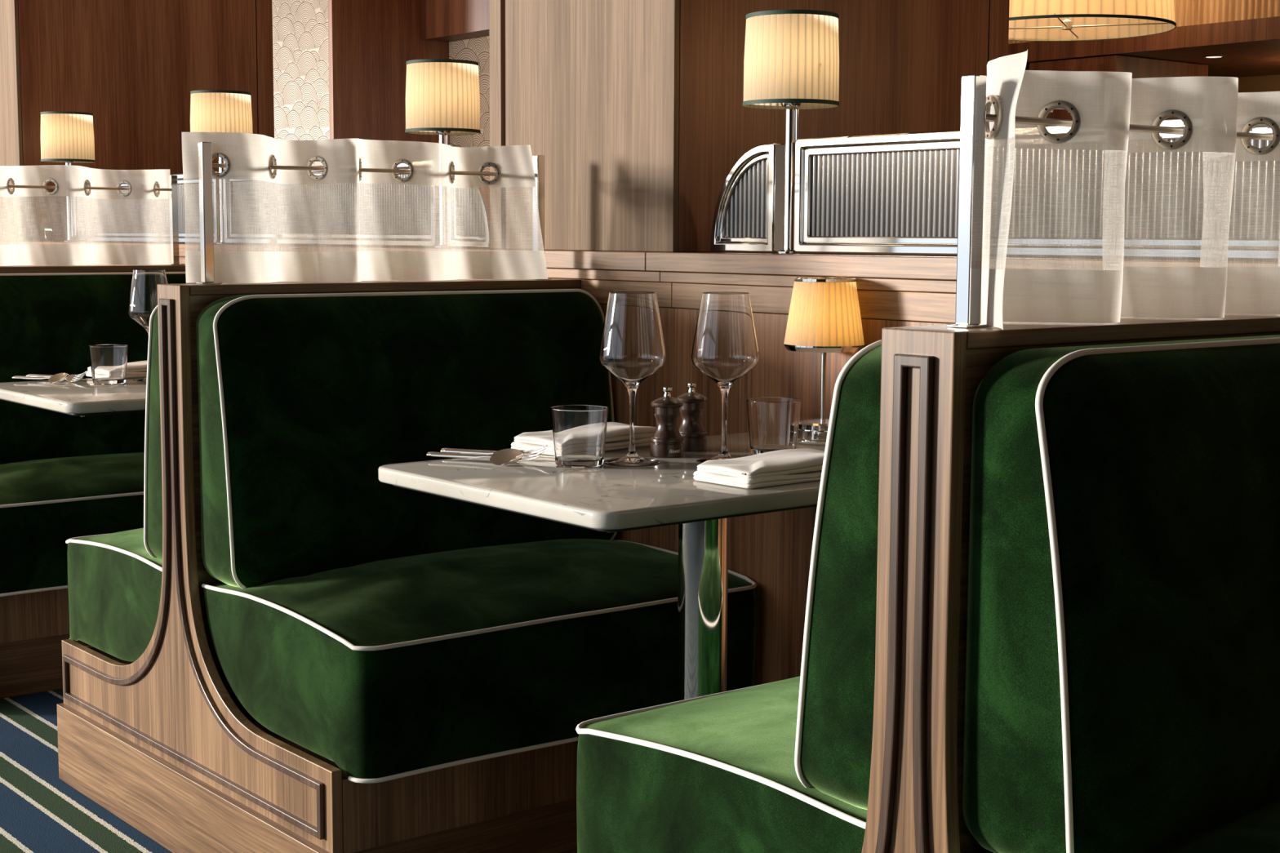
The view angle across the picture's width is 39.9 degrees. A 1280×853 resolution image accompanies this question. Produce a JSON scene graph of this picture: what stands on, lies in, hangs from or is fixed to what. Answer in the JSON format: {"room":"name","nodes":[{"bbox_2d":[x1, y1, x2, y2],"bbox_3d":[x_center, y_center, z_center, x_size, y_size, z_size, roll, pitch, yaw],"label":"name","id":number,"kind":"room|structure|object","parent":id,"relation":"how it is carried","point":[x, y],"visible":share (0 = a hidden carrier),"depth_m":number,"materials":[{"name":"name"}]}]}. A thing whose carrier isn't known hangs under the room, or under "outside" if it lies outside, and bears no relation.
{"room":"restaurant","nodes":[
{"label":"restaurant","id":0,"kind":"room"},
{"bbox_2d":[48,373,69,383],"bbox_3d":[-1.308,-0.109,3.971,0.056,0.012,0.039,3,41,23],"label":"bowl","id":1,"kind":"object","parent":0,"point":[57,378],"depth_m":3.98,"materials":[{"name":"silver metal"}]},
{"bbox_2d":[0,688,172,852],"bbox_3d":[-1.526,0.242,8.303,13.400,0.100,21.000,-5,8,-39],"label":"floor","id":2,"kind":"structure","parent":0,"point":[40,812],"depth_m":3.41,"materials":[{"name":"carpet"}]},
{"bbox_2d":[0,377,146,417],"bbox_3d":[-1.004,0.278,4.030,0.808,0.755,0.564,-5,8,-39],"label":"pedestal table","id":3,"kind":"object","parent":2,"relation":"on","point":[82,397],"visible":0.16,"depth_m":3.70,"materials":[{"name":"white stone"}]},
{"bbox_2d":[12,373,69,383],"bbox_3d":[-1.356,-0.112,3.998,0.167,0.022,0.032,4,7,29],"label":"spoon","id":4,"kind":"object","parent":3,"relation":"on","point":[60,377],"visible":1,"depth_m":3.98,"materials":[{"name":"silver metal"}]},
{"bbox_2d":[26,370,87,382],"bbox_3d":[-1.333,-0.118,4.034,0.187,0.028,0.024,4,7,30],"label":"fork","id":5,"kind":"object","parent":3,"relation":"on","point":[71,378],"visible":0.79,"depth_m":4.02,"materials":[{"name":"silver metal"}]},
{"bbox_2d":[88,344,128,384],"bbox_3d":[-1.198,-0.140,3.974,0.086,0.086,0.086,-5,8,-39],"label":"tumbler","id":6,"kind":"object","parent":3,"relation":"on","point":[108,362],"visible":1,"depth_m":3.94,"materials":[{"name":"clear glass"}]},
{"bbox_2d":[85,360,147,377],"bbox_3d":[-1.189,-0.139,4.204,0.115,0.032,0.235,6,9,44],"label":"napkin","id":7,"kind":"object","parent":3,"relation":"on","point":[135,369],"visible":0.17,"depth_m":4.14,"materials":[{"name":"white fabric"}]},
{"bbox_2d":[127,269,168,382],"bbox_3d":[-1.124,-0.232,4.044,0.101,0.255,0.101,-3,7,-25],"label":"wine glass","id":8,"kind":"object","parent":3,"relation":"on","point":[143,297],"visible":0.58,"depth_m":4.00,"materials":[{"name":"clear glass"}]},
{"bbox_2d":[0,264,185,273],"bbox_3d":[-1.560,0.080,4.665,0.864,1.006,1.105,-5,8,-39],"label":"divider","id":9,"kind":"object","parent":2,"relation":"on","point":[42,268],"visible":0.16,"depth_m":4.64,"materials":[{"name":"brown wood"}]},
{"bbox_2d":[8,174,184,265],"bbox_3d":[-1.548,-0.543,4.604,0.744,0.244,0.026,-5,8,-39],"label":"rail","id":10,"kind":"object","parent":9,"relation":"on","point":[173,188],"visible":1,"depth_m":4.81,"materials":[{"name":"silver metal"}]},
{"bbox_2d":[0,164,170,266],"bbox_3d":[-1.557,-0.551,4.596,0.735,0.261,0.069,-5,8,-39],"label":"cafe curtain","id":11,"kind":"object","parent":10,"relation":"hanging from","point":[69,180],"visible":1,"depth_m":4.64,"materials":[{"name":"fabric"}]},
{"bbox_2d":[0,271,186,698],"bbox_3d":[-1.344,0.115,4.423,0.832,0.991,0.561,-5,8,-39],"label":"bench","id":12,"kind":"object","parent":2,"relation":"on","point":[64,477],"visible":0.3,"depth_m":4.35,"materials":[{"name":"green fabric"}]},
{"bbox_2d":[0,452,144,593],"bbox_3d":[-1.340,0.208,4.426,0.826,0.263,0.544,-5,8,-39],"label":"seat cushion","id":13,"kind":"object","parent":12,"relation":"on","point":[47,500],"depth_m":4.12,"materials":[{"name":"green fabric"}]},
{"bbox_2d":[0,274,186,464],"bbox_3d":[-1.470,-0.146,4.552,0.821,0.499,0.158,-5,8,-39],"label":"backrest cushion","id":14,"kind":"object","parent":12,"relation":"on","point":[49,323],"depth_m":4.48,"materials":[{"name":"green fabric"}]},
{"bbox_2d":[65,305,162,664],"bbox_3d":[-0.677,0.208,3.598,0.832,0.991,0.561,-5,8,-39],"label":"bench","id":15,"kind":"object","parent":2,"relation":"on","point":[114,580],"visible":0.2,"depth_m":3.31,"materials":[{"name":"green fabric"}]},
{"bbox_2d":[66,528,162,662],"bbox_3d":[-0.684,0.300,3.614,0.826,0.263,0.544,-5,8,-39],"label":"seat cushion","id":16,"kind":"object","parent":15,"relation":"on","point":[114,580],"depth_m":3.36,"materials":[{"name":"green fabric"}]},
{"bbox_2d":[146,310,162,559],"bbox_3d":[-0.551,-0.017,3.414,0.821,0.499,0.158,-5,8,-39],"label":"backrest cushion","id":17,"kind":"object","parent":15,"relation":"on","point":[153,454],"depth_m":3.16,"materials":[{"name":"green fabric"}]},
{"bbox_2d":[0,0,274,240],"bbox_3d":[-1.915,-1.517,6.422,0.950,3.797,0.614,-5,8,-39],"label":"wall panel","id":18,"kind":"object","parent":2,"relation":"on","point":[135,65],"depth_m":6.16,"materials":[{"name":"brown wood"}]},
{"bbox_2d":[56,278,581,852],"bbox_3d":[-0.485,0.230,3.334,0.864,1.006,1.105,-5,8,-39],"label":"divider","id":19,"kind":"object","parent":2,"relation":"on","point":[161,741],"visible":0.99,"depth_m":3.05,"materials":[{"name":"brown wood"}]},
{"bbox_2d":[195,142,551,284],"bbox_3d":[-0.474,-0.392,3.274,0.744,0.244,0.026,-5,8,-39],"label":"rail","id":20,"kind":"object","parent":19,"relation":"on","point":[206,165],"visible":0.77,"depth_m":3.05,"materials":[{"name":"silver metal"}]},
{"bbox_2d":[181,132,547,283],"bbox_3d":[-0.482,-0.400,3.256,0.732,0.261,0.085,-5,8,-39],"label":"cafe curtain","id":21,"kind":"object","parent":20,"relation":"hanging from","point":[246,156],"visible":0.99,"depth_m":3.25,"materials":[{"name":"fabric"}]},
{"bbox_2d":[195,288,756,852],"bbox_3d":[-0.269,0.266,3.093,0.832,0.991,0.561,-5,8,-39],"label":"bench","id":22,"kind":"object","parent":2,"relation":"on","point":[447,656],"visible":0.86,"depth_m":2.97,"materials":[{"name":"green fabric"}]},
{"bbox_2d":[195,288,614,587],"bbox_3d":[-0.396,0.005,3.221,0.821,0.499,0.158,-5,8,-39],"label":"backrest cushion","id":23,"kind":"object","parent":22,"relation":"on","point":[303,398],"depth_m":3.08,"materials":[{"name":"green fabric"}]},
{"bbox_2d":[203,538,755,778],"bbox_3d":[-0.265,0.359,3.096,0.826,0.263,0.544,-5,8,-39],"label":"seat cushion","id":24,"kind":"object","parent":22,"relation":"on","point":[394,660],"depth_m":2.86,"materials":[{"name":"green fabric"}]},
{"bbox_2d":[377,432,825,701],"bbox_3d":[0.093,0.432,2.672,0.808,0.755,0.564,-5,8,-39],"label":"pedestal table","id":25,"kind":"object","parent":2,"relation":"on","point":[606,497],"visible":0.48,"depth_m":2.50,"materials":[{"name":"white stone"}]},
{"bbox_2d":[426,448,524,465],"bbox_3d":[-0.243,0.042,2.633,0.167,0.022,0.032,4,7,29],"label":"spoon","id":26,"kind":"object","parent":25,"relation":"on","point":[504,456],"visible":1,"depth_m":2.62,"materials":[{"name":"silver metal"}]},
{"bbox_2d":[489,448,524,465],"bbox_3d":[-0.195,0.045,2.606,0.056,0.012,0.039,3,41,23],"label":"bowl","id":27,"kind":"object","parent":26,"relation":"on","point":[504,456],"depth_m":2.61,"materials":[{"name":"silver metal"}]},
{"bbox_2d":[440,444,546,462],"bbox_3d":[-0.220,0.036,2.668,0.187,0.028,0.024,4,7,30],"label":"fork","id":28,"kind":"object","parent":25,"relation":"on","point":[442,450],"visible":0.76,"depth_m":2.67,"materials":[{"name":"silver metal"}]},
{"bbox_2d":[455,448,555,457],"bbox_3d":[-0.205,0.042,2.710,0.196,0.006,0.017,3,7,23],"label":"table knife","id":29,"kind":"object","parent":25,"relation":"on","point":[544,456],"visible":0.19,"depth_m":2.69,"materials":[{"name":"silver metal"}]},
{"bbox_2d":[550,404,608,467],"bbox_3d":[-0.090,0.014,2.608,0.086,0.086,0.086,-5,8,-39],"label":"tumbler","id":30,"kind":"object","parent":25,"relation":"on","point":[579,431],"visible":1,"depth_m":2.58,"materials":[{"name":"clear glass"}]},
{"bbox_2d":[511,422,656,455],"bbox_3d":[-0.083,0.017,2.824,0.115,0.032,0.235,6,9,44],"label":"napkin","id":31,"kind":"object","parent":25,"relation":"on","point":[617,436],"visible":0.55,"depth_m":2.79,"materials":[{"name":"white fabric"}]},
{"bbox_2d":[598,291,666,466],"bbox_3d":[-0.012,-0.073,2.633,0.101,0.255,0.101,5,8,38],"label":"wine glass","id":32,"kind":"object","parent":25,"relation":"on","point":[632,348],"visible":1,"depth_m":2.59,"materials":[{"name":"clear glass"}]},
{"bbox_2d":[650,386,684,457],"bbox_3d":[0.042,-0.007,2.722,0.052,0.106,0.052,-5,8,-39],"label":"pepper mill","id":33,"kind":"object","parent":25,"relation":"on","point":[666,441],"visible":1,"depth_m":2.71,"materials":[{"name":"brown wood"}]},
{"bbox_2d":[675,382,707,451],"bbox_3d":[0.082,-0.016,2.800,0.052,0.106,0.052,-5,8,-39],"label":"pepper mill","id":34,"kind":"object","parent":25,"relation":"on","point":[693,433],"visible":0.88,"depth_m":2.78,"materials":[{"name":"brown wood"}]},
{"bbox_2d":[691,292,759,463],"bbox_3d":[0.127,-0.073,2.639,0.101,0.255,0.101,5,8,38],"label":"wine glass","id":35,"kind":"object","parent":25,"relation":"on","point":[725,348],"visible":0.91,"depth_m":2.60,"materials":[{"name":"clear glass"}]},
{"bbox_2d":[693,448,824,488],"bbox_3d":[0.198,0.056,2.482,0.235,0.032,0.115,-5,8,-40],"label":"napkin","id":36,"kind":"object","parent":25,"relation":"on","point":[788,466],"visible":0.75,"depth_m":2.43,"materials":[{"name":"white fabric"}]},
{"bbox_2d":[746,396,801,454],"bbox_3d":[0.208,0.001,2.750,0.086,0.086,0.086,-5,8,-39],"label":"tumbler","id":37,"kind":"object","parent":25,"relation":"on","point":[773,422],"visible":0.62,"depth_m":2.72,"materials":[{"name":"clear glass"}]},
{"bbox_2d":[783,276,865,444],"bbox_3d":[0.304,-0.110,2.914,0.134,0.272,0.134,-5,8,-39],"label":"table lamp","id":38,"kind":"object","parent":25,"relation":"on","point":[824,317],"visible":0.83,"depth_m":2.86,"materials":[{"name":"polished chrome"},{"name":"pleated cream fabric"}]},
{"bbox_2d":[575,339,881,852],"bbox_3d":[0.398,0.359,2.267,0.832,0.991,0.561,-5,8,-39],"label":"bench","id":39,"kind":"object","parent":2,"relation":"on","point":[783,766],"visible":0.38,"depth_m":1.91,"materials":[{"name":"green fabric"}]},
{"bbox_2d":[576,676,866,852],"bbox_3d":[0.391,0.450,2.283,0.826,0.263,0.544,-5,8,-39],"label":"seat cushion","id":40,"kind":"object","parent":39,"relation":"on","point":[722,772],"depth_m":2.06,"materials":[{"name":"green fabric"}]},
{"bbox_2d":[800,344,881,809],"bbox_3d":[0.523,0.133,2.083,0.821,0.499,0.158,-5,8,-39],"label":"backrest cushion","id":41,"kind":"object","parent":39,"relation":"on","point":[837,676],"depth_m":1.82,"materials":[{"name":"green fabric"}]},
{"bbox_2d":[488,0,1009,252],"bbox_3d":[0.245,-1.215,3.748,0.950,3.797,0.614,-5,8,-39],"label":"wall panel","id":42,"kind":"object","parent":2,"relation":"on","point":[635,112],"depth_m":3.49,"materials":[{"name":"brown wood"}]},
{"bbox_2d":[861,313,1279,852],"bbox_3d":[0.589,0.381,2.004,0.864,1.006,1.105,-5,8,-39],"label":"divider","id":43,"kind":"object","parent":2,"relation":"on","point":[931,376],"visible":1,"depth_m":1.71,"materials":[{"name":"brown wood"}]},
{"bbox_2d":[946,74,1273,328],"bbox_3d":[0.601,-0.242,1.943,0.744,0.244,0.026,-5,8,-39],"label":"rail","id":44,"kind":"object","parent":43,"relation":"on","point":[973,117],"visible":0.94,"depth_m":1.72,"materials":[{"name":"silver metal"}]},
{"bbox_2d":[981,49,1279,329],"bbox_3d":[0.599,-0.252,1.927,0.748,0.266,0.114,-5,8,-39],"label":"cafe curtain","id":45,"kind":"object","parent":44,"relation":"hanging from","point":[1102,105],"visible":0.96,"depth_m":1.82,"materials":[{"name":"fabric"}]},
{"bbox_2d":[1029,54,1208,247],"bbox_3d":[2.957,-1.169,11.015,0.952,2.164,0.640,-5,8,-39],"label":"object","id":46,"kind":"structure","parent":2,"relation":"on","point":[1140,68],"depth_m":10.61,"materials":[{"name":"brown wood"}]},
{"bbox_2d":[962,334,1279,852],"bbox_3d":[0.806,0.416,1.762,0.832,0.991,0.561,-5,8,-39],"label":"bench","id":47,"kind":"object","parent":2,"relation":"on","point":[1122,691],"visible":1,"depth_m":1.67,"materials":[{"name":"green fabric"}]},
{"bbox_2d":[1160,800,1279,852],"bbox_3d":[0.809,0.509,1.765,0.826,0.263,0.544,-5,8,-39],"label":"seat cushion","id":48,"kind":"object","parent":47,"relation":"on","point":[1219,826],"depth_m":1.70,"materials":[{"name":"green fabric"}]},
{"bbox_2d":[271,0,489,238],"bbox_3d":[-1.987,-1.929,10.200,0.081,3.800,6.100,-5,8,-39],"label":"wall","id":49,"kind":"structure","parent":0,"point":[300,60],"depth_m":9.99,"materials":[{"name":"beige paper"}]},
{"bbox_2d":[422,0,488,41],"bbox_3d":[-0.592,-2.734,8.176,0.157,1.744,1.357,-5,8,-39],"label":"trim","id":50,"kind":"structure","parent":49,"relation":"attached to","point":[443,20],"depth_m":8.53,"materials":[{"name":"brown wood"}]},
{"bbox_2d":[328,0,448,239],"bbox_3d":[-1.232,-1.758,8.675,0.657,3.799,0.040,-5,8,-39],"label":"wall","id":51,"kind":"structure","parent":0,"point":[371,42],"depth_m":8.60,"materials":[{"name":"brown wood"}]},
{"bbox_2d":[178,256,956,685],"bbox_3d":[-1.389,0.000,5.353,0.269,1.020,12.700,-5,8,-39],"label":"wall","id":52,"kind":"structure","parent":0,"point":[773,550],"depth_m":3.14,"materials":[{"name":"brown wood"}]},
{"bbox_2d":[179,257,956,293],"bbox_3d":[-1.488,-0.497,5.217,0.018,0.019,12.699,-5,8,-39],"label":"trim","id":53,"kind":"structure","parent":52,"relation":"attached to","point":[862,283],"depth_m":3.16,"materials":[{"name":"brown wood"}]},
{"bbox_2d":[10,263,1133,323],"bbox_3d":[-1.487,-0.463,5.222,0.014,0.046,12.699,-5,8,-39],"label":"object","id":54,"kind":"structure","parent":52,"relation":"attached to","point":[935,307],"depth_m":3.08,"materials":[{"name":"brown wood"}]},
{"bbox_2d":[2,240,1276,279],"bbox_3d":[-1.387,-0.533,5.294,0.292,0.036,12.699,-5,8,-39],"label":"trim","id":55,"kind":"structure","parent":52,"relation":"on","point":[855,265],"depth_m":3.09,"materials":[{"name":"brown wood"}]},
{"bbox_2d":[40,218,53,240],"bbox_3d":[-2.199,-0.756,6.221,0.028,0.196,0.611,-5,8,-39],"label":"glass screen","id":56,"kind":"object","parent":55,"relation":"on","point":[42,219],"visible":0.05,"depth_m":6.00,"materials":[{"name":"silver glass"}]},
{"bbox_2d":[40,111,95,239],"bbox_3d":[-1.887,-0.822,5.817,0.172,0.420,0.172,-5,8,-39],"label":"lamp","id":57,"kind":"object","parent":55,"relation":"on","point":[67,137],"visible":0.94,"depth_m":5.73,"materials":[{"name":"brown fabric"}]},
{"bbox_2d":[70,171,220,243],"bbox_3d":[-1.524,-0.664,5.386,0.028,0.202,1.100,-5,8,-39],"label":"glass screen","id":58,"kind":"object","parent":55,"relation":"on","point":[180,182],"visible":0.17,"depth_m":5.19,"materials":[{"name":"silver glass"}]},
{"bbox_2d":[190,89,252,239],"bbox_3d":[-1.168,-0.722,4.927,0.172,0.420,0.172,-5,8,-39],"label":"lamp","id":59,"kind":"object","parent":55,"relation":"on","point":[211,110],"visible":0.47,"depth_m":4.84,"materials":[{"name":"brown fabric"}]},
{"bbox_2d":[223,163,439,247],"bbox_3d":[-0.807,-0.564,4.497,0.028,0.202,1.100,-5,8,-39],"label":"glass screen","id":60,"kind":"object","parent":55,"relation":"on","point":[402,166],"visible":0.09,"depth_m":4.44,"materials":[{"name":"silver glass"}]},
{"bbox_2d":[404,58,480,247],"bbox_3d":[-0.452,-0.621,4.040,0.172,0.420,0.172,-5,8,-39],"label":"lamp","id":61,"kind":"object","parent":55,"relation":"on","point":[442,95],"visible":0.88,"depth_m":3.96,"materials":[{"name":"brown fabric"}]},
{"bbox_2d":[435,130,450,133],"bbox_3d":[-0.451,-0.701,4.031,0.038,0.058,0.038,-5,8,-39],"label":"socket","id":62,"kind":"object","parent":61,"relation":"attached to","point":[437,131],"depth_m":4.02,"materials":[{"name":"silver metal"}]},
{"bbox_2d":[446,177,489,248],"bbox_3d":[-0.377,-0.501,3.965,0.028,0.196,0.175,-5,8,-39],"label":"glass screen","id":63,"kind":"object","parent":55,"relation":"on","point":[455,195],"visible":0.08,"depth_m":3.98,"materials":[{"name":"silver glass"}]},
{"bbox_2d":[710,142,785,252],"bbox_3d":[0.197,-0.421,3.254,0.028,0.196,0.175,-5,8,-39],"label":"glass screen","id":64,"kind":"object","parent":55,"relation":"on","point":[750,204],"visible":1,"depth_m":3.24,"materials":[{"name":"silver metal"}]},
{"bbox_2d":[742,9,839,253],"bbox_3d":[0.269,-0.521,3.148,0.172,0.420,0.172,-5,8,-39],"label":"lamp","id":65,"kind":"object","parent":55,"relation":"on","point":[791,60],"visible":1,"depth_m":3.07,"materials":[{"name":"beige fabric"}]},
{"bbox_2d":[780,102,801,106],"bbox_3d":[0.269,-0.601,3.139,0.038,0.058,0.038,-5,8,-39],"label":"socket","id":66,"kind":"object","parent":65,"relation":"attached to","point":[786,104],"depth_m":3.13,"materials":[{"name":"silver metal"}]},
{"bbox_2d":[793,117,1279,259],"bbox_3d":[0.638,-0.362,2.709,0.028,0.202,1.128,-5,8,-39],"label":"glass screen","id":67,"kind":"object","parent":55,"relation":"on","point":[895,198],"visible":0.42,"depth_m":2.96,"materials":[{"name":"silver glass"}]},
{"bbox_2d":[1008,0,1279,44],"bbox_3d":[2.508,-3.127,10.859,0.016,1.507,7.503,-5,8,-39],"label":"wall","id":68,"kind":"structure","parent":0,"point":[1187,12],"depth_m":9.97,"materials":[{"name":"brown wood"}]},
{"bbox_2d":[1008,74,1279,248],"bbox_3d":[3.749,-2.126,12.295,0.100,3.800,21.000,-5,8,-39],"label":"wall","id":69,"kind":"structure","parent":0,"point":[1266,82],"depth_m":11.73,"materials":[{"name":"brown wood"}]},
{"bbox_2d":[1008,16,1279,77],"bbox_3d":[3.125,-2.368,11.441,1.895,0.120,7.500,-5,8,-39],"label":"trim","id":70,"kind":"structure","parent":69,"relation":"attached to","point":[1251,47],"depth_m":10.28,"materials":[{"name":"brown wood"}]},
{"bbox_2d":[1203,55,1225,58],"bbox_3d":[3.410,-2.196,10.465,0.128,0.007,0.128,-5,8,-39],"label":"recessed light","id":71,"kind":"object","parent":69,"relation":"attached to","point":[1205,56],"visible":1,"depth_m":10.47,"materials":[{"name":"silver metal"}]},
{"bbox_3d":[-1.505,-3.635,7.881,13.400,0.100,21.000,-5,8,-39],"label":"ceiling","id":72,"kind":"structure","parent":0,"visible":0},
{"bbox_2d":[1008,0,1176,41],"bbox_3d":[1.696,-2.509,6.878,0.830,1.885,0.830,-5,8,-39],"label":"pendant lamp","id":73,"kind":"object","parent":72,"relation":"hanging from","point":[1039,20],"visible":0.77,"depth_m":6.90,"materials":[{"name":"fabric"}]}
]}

